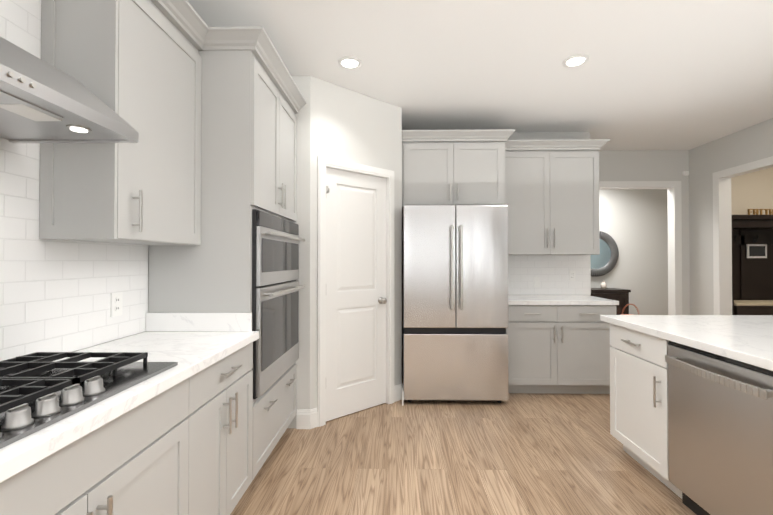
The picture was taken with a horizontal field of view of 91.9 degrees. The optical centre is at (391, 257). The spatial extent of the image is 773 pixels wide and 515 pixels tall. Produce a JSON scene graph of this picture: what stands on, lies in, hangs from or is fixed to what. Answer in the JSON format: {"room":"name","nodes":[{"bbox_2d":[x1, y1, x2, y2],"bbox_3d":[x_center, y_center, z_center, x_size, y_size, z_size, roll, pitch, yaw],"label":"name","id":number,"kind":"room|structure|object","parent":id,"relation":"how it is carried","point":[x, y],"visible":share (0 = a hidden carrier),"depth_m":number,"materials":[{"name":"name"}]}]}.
{"room":"kitchen","nodes":[
{"label":"kitchen","id":0,"kind":"room"},
{"bbox_2d":[73,245,148,351],"bbox_3d":[-1.397,-0.060,1.673,0.120,2.740,9.500,0,-1,1],"label":"wall","id":1,"kind":"structure","parent":0,"point":[148,291],"depth_m":2.05,"materials":[{"name":"white paint"}]},
{"bbox_2d":[0,37,138,142],"bbox_3d":[-1.119,-0.921,0.891,0.451,1.028,0.870,0,-1,1],"label":"range hood","id":2,"kind":"object","parent":1,"relation":"attached to","point":[41,101],"visible":1,"depth_m":1.09,"materials":[{"name":"silver metal"}]},
{"bbox_2d":[0,0,147,360],"bbox_3d":[-1.353,-0.528,0.584,0.005,1.825,2.914,0,-1,1],"label":"wall tile","id":3,"kind":"structure","parent":1,"relation":"attached to","point":[55,295],"depth_m":1.43,"materials":[{"name":"white tile"}]},
{"bbox_2d":[110,292,122,316],"bbox_3d":[-1.326,0.226,1.804,0.008,0.114,0.070,0,-1,1],"label":"electrical outlet","id":4,"kind":"object","parent":3,"relation":"attached to","point":[116,304],"visible":1,"depth_m":1.80,"materials":[{"name":"white plastic"}]},
{"bbox_2d":[39,0,202,247],"bbox_3d":[-1.185,-0.615,1.729,0.288,1.093,0.623,0,-1,1],"label":"upper cabinet","id":5,"kind":"object","parent":1,"relation":"attached to","point":[194,176],"depth_m":1.51,"materials":[{"name":"grey wood"}]},
{"bbox_2d":[288,76,401,427],"bbox_3d":[-0.604,-0.043,3.565,1.403,2.740,1.330,0,-1,1],"label":"wall","id":6,"kind":"structure","parent":0,"point":[335,121],"depth_m":3.00,"materials":[{"name":"white paint"}]},
{"bbox_2d":[296,384,403,428],"bbox_3d":[-0.310,1.251,3.191,0.832,0.145,0.645,0,-1,1],"label":"baseboard","id":7,"kind":"structure","parent":6,"relation":"attached to","point":[306,419],"depth_m":2.88,"materials":[{"name":"white wood"}]},
{"bbox_2d":[317,156,393,426],"bbox_3d":[-0.312,0.263,3.223,0.786,2.122,0.134,0,-1,-40],"label":"door frame","id":8,"kind":"structure","parent":6,"relation":"attached to","point":[323,163],"depth_m":2.98,"materials":[{"name":"white wood"}]},
{"bbox_2d":[326,168,386,420],"bbox_3d":[-0.284,0.296,3.184,0.643,2.039,0.101,0,-1,-40],"label":"pantry door","id":9,"kind":"structure","parent":6,"relation":"in","point":[356,300],"depth_m":3.19,"materials":[{"name":"painted wood"},{"name":"brushed nickel"}]},
{"bbox_2d":[230,376,695,514],"bbox_3d":[2.462,1.339,1.595,7.840,0.060,9.740,0,-1,1],"label":"floor","id":10,"kind":"structure","parent":0,"point":[540,454],"depth_m":2.36,"materials":[{"name":"brown wood"}]},
{"bbox_2d":[0,370,203,514],"bbox_3d":[-1.054,0.866,0.946,0.576,0.876,1.031,0,-1,1],"label":"base cabinet","id":11,"kind":"object","parent":10,"relation":"on","point":[184,447],"depth_m":1.10,"materials":[{"name":"grey wood"}]},
{"bbox_2d":[0,312,258,482],"bbox_3d":[-1.043,0.355,0.570,0.610,0.140,2.914,0,-1,1],"label":"countertop","id":12,"kind":"structure","parent":11,"relation":"on","point":[191,343],"depth_m":1.47,"materials":[{"name":"white stone"}]},
{"bbox_2d":[0,352,177,448],"bbox_3d":[-1.045,0.360,0.903,0.520,0.053,0.920,0,-1,1],"label":"cooktop","id":13,"kind":"object","parent":12,"relation":"in","point":[40,390],"visible":1,"depth_m":1.04,"materials":[{"name":"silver metal"}]},
{"bbox_2d":[148,40,298,479],"bbox_3d":[-1.029,0.082,2.468,0.576,2.472,0.872,0,-1,1],"label":"tall cabinet","id":14,"kind":"object","parent":10,"relation":"on","point":[250,120],"depth_m":2.04,"materials":[{"name":"grey wood"}]},
{"bbox_2d":[252,209,304,398],"bbox_3d":[-0.708,0.260,2.461,0.102,1.043,0.822,0,-1,1],"label":"wall oven","id":15,"kind":"object","parent":14,"relation":"in","point":[276,286],"visible":1,"depth_m":2.27,"materials":[{"name":"silver metal"}]},
{"bbox_2d":[204,342,252,514],"bbox_3d":[-1.042,0.872,1.683,0.576,0.876,0.678,0,-1,1],"label":"base cabinet","id":16,"kind":"object","parent":10,"relation":"on","point":[228,382],"depth_m":1.72,"materials":[{"name":"grey wood"}]},
{"bbox_2d":[403,205,508,402],"bbox_3d":[0.585,0.431,3.738,0.939,1.796,0.895,0,-1,1],"label":"refrigerator","id":17,"kind":"object","parent":10,"relation":"on","point":[455,300],"visible":1,"depth_m":3.35,"materials":[{"name":"silver metal"}]},
{"bbox_2d":[506,305,615,393],"bbox_3d":[1.627,0.892,3.852,1.046,0.875,0.650,0,-1,1],"label":"base cabinet","id":18,"kind":"object","parent":10,"relation":"on","point":[564,349],"visible":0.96,"depth_m":3.57,"materials":[{"name":"grey wood"}]},
{"bbox_2d":[508,295,618,304],"bbox_3d":[1.635,0.435,3.867,1.061,0.040,0.628,0,-1,1],"label":"countertop","id":19,"kind":"structure","parent":18,"relation":"on","point":[551,300],"depth_m":3.58,"materials":[{"name":"white stone"}]},
{"bbox_2d":[590,288,630,314],"bbox_3d":[3.208,0.931,6.107,1.140,0.840,0.420,0,-1,1],"label":"console table","id":20,"kind":"object","parent":10,"relation":"on","point":[620,295],"visible":0.23,"depth_m":5.90,"materials":[{"name":"black wood"}]},
{"bbox_2d":[601,281,606,288],"bbox_3d":[3.458,0.444,6.088,0.084,0.132,0.084,0,-1,1],"label":"jar","id":21,"kind":"object","parent":20,"relation":"on","point":[603,285],"visible":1,"depth_m":6.06,"materials":[{"name":"beige ceramic"}]},
{"bbox_2d":[621,304,639,314],"bbox_3d":[3.667,1.027,5.729,0.272,0.640,0.260,0,-1,1],"label":"basket","id":22,"kind":"object","parent":10,"relation":"on","point":[626,305],"visible":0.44,"depth_m":5.73,"materials":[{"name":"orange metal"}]},
{"bbox_2d":[610,323,681,498],"bbox_3d":[2.123,0.869,1.305,1.368,0.875,2.500,0,-1,1],"label":"kitchen island","id":23,"kind":"object","parent":10,"relation":"on","point":[638,397],"visible":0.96,"depth_m":2.24,"materials":[{"name":"white wood"}]},
{"bbox_2d":[600,315,772,370],"bbox_3d":[2.143,0.412,1.324,1.390,0.040,2.590,0,-1,1],"label":"island countertop","id":24,"kind":"structure","parent":23,"relation":"on","point":[747,339],"depth_m":2.03,"materials":[{"name":"white stone"}]},
{"bbox_2d":[665,341,772,514],"bbox_3d":[1.759,0.875,1.692,0.690,0.870,0.620,0,-1,1],"label":"dishwasher","id":25,"kind":"object","parent":23,"relation":"in","point":[720,426],"visible":0.98,"depth_m":1.68,"materials":[{"name":"silver metal"}]},
{"bbox_2d":[732,215,772,314],"bbox_3d":[4.783,0.412,4.611,1.584,1.850,0.451,0,-1,1],"label":"hall tree","id":26,"kind":"object","parent":10,"relation":"on","point":[752,278],"visible":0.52,"depth_m":4.82,"materials":[{"name":"black wood"}]},
{"bbox_2d":[734,300,772,314],"bbox_3d":[4.473,0.704,4.583,0.800,0.324,0.380,0,-1,1],"label":"seat","id":27,"kind":"object","parent":26,"relation":"on","point":[753,307],"visible":0.33,"depth_m":4.41,"materials":[{"name":"beige fabric"}]},
{"bbox_2d":[746,244,766,257],"bbox_3d":[4.691,-0.081,4.798,0.250,0.180,0.017,0,-1,1],"label":"frame","id":28,"kind":"object","parent":26,"relation":"attached to","point":[756,250],"visible":0.98,"depth_m":4.79,"materials":[{"name":"white"}]},
{"bbox_2d":[748,209,772,214],"bbox_3d":[4.573,-0.556,4.618,0.340,0.085,0.020,0,-1,1],"label":"sign","id":29,"kind":"object","parent":26,"relation":"on","point":[757,212],"visible":0.73,"depth_m":4.61,"materials":[{"name":"brown wood"}]},
{"bbox_2d":[187,0,772,150],"bbox_3d":[2.462,-1.461,1.621,7.840,0.060,9.740,0,-1,1],"label":"ceiling","id":30,"kind":"structure","parent":0,"point":[669,74],"depth_m":2.68,"materials":[{"name":"white paint"}]},
{"bbox_2d":[338,56,361,69],"bbox_3d":[-0.303,-1.415,2.721,0.169,0.012,0.169,0,-1,-5],"label":"recessed light","id":31,"kind":"object","parent":30,"relation":"in","point":[352,62],"depth_m":2.71,"materials":[{"name":"white"}]},
{"bbox_2d":[563,54,588,67],"bbox_3d":[1.327,-1.415,2.694,0.169,0.012,0.169,0,-1,-5],"label":"recessed light","id":32,"kind":"object","parent":30,"relation":"in","point":[576,60],"depth_m":2.68,"materials":[{"name":"white"}]},
{"bbox_2d":[402,132,589,375],"bbox_3d":[0.472,-0.034,4.564,3.520,2.740,0.705,0,-1,1],"label":"wall","id":33,"kind":"structure","parent":0,"point":[549,135],"depth_m":4.20,"materials":[{"name":"white paint"}]},
{"bbox_2d":[402,129,609,254],"bbox_3d":[1.163,0.064,3.848,2.115,2.531,0.698,0,-1,1],"label":"upper cabinet","id":34,"kind":"object","parent":33,"relation":"attached to","point":[546,191],"visible":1,"depth_m":3.86,"materials":[{"name":"grey wood"}]},
{"bbox_2d":[508,255,590,294],"bbox_3d":[1.668,0.197,4.187,1.116,0.442,0.005,0,-1,1],"label":"wall tile","id":35,"kind":"structure","parent":33,"relation":"attached to","point":[551,272],"depth_m":4.18,"materials":[{"name":"white tile"}]},
{"bbox_2d":[569,271,575,280],"bbox_3d":[2.022,0.203,4.175,0.070,0.114,0.008,0,-1,1],"label":"electrical outlet","id":36,"kind":"object","parent":35,"relation":"attached to","point":[572,275],"visible":1,"depth_m":4.17,"materials":[{"name":"white plastic"}]},
{"bbox_2d":[591,189,667,314],"bbox_3d":[2.543,-0.016,6.417,7.840,2.740,0.120,0,-1,1],"label":"wall","id":37,"kind":"structure","parent":0,"point":[633,223],"depth_m":6.33,"materials":[{"name":"white paint"}]},
{"bbox_2d":[591,231,618,276],"bbox_3d":[3.442,-0.067,6.303,0.780,0.780,0.040,0,-1,1],"label":"round mirror","id":38,"kind":"object","parent":37,"relation":"attached to","point":[604,261],"visible":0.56,"depth_m":6.29,"materials":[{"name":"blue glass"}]},
{"bbox_2d":[598,150,772,314],"bbox_3d":[4.218,-0.030,4.909,4.200,2.740,0.110,0,-1,1],"label":"wall","id":39,"kind":"structure","parent":0,"point":[643,165],"depth_m":4.87,"materials":[{"name":"white paint"}]},
{"bbox_2d":[599,181,681,314],"bbox_3d":[3.001,0.173,4.918,1.530,2.333,0.128,0,-1,1],"label":"trim","id":40,"kind":"structure","parent":39,"relation":"attached to","point":[673,188],"depth_m":4.86,"materials":[{"name":"white wood"}]},
{"bbox_2d":[682,171,688,175],"bbox_3d":[3.825,-1.093,4.855,0.065,0.055,0.030,0,-1,1],"label":"detector","id":41,"kind":"object","parent":39,"relation":"attached to","point":[685,173],"visible":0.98,"depth_m":4.84,"materials":[{"name":"white plastic"}]},
{"bbox_2d":[689,118,772,314],"bbox_3d":[3.865,-0.068,0.847,0.110,2.740,8.025,0,-1,1],"label":"wall","id":42,"kind":"structure","parent":0,"point":[753,143],"depth_m":4.58,"materials":[{"name":"white paint"}]},
{"bbox_2d":[713,156,772,314],"bbox_3d":[3.913,0.154,3.713,0.146,2.350,1.517,0,-1,1],"label":"trim","id":43,"kind":"structure","parent":42,"relation":"attached to","point":[722,252],"depth_m":4.39,"materials":[{"name":"white wood"}]}
]}

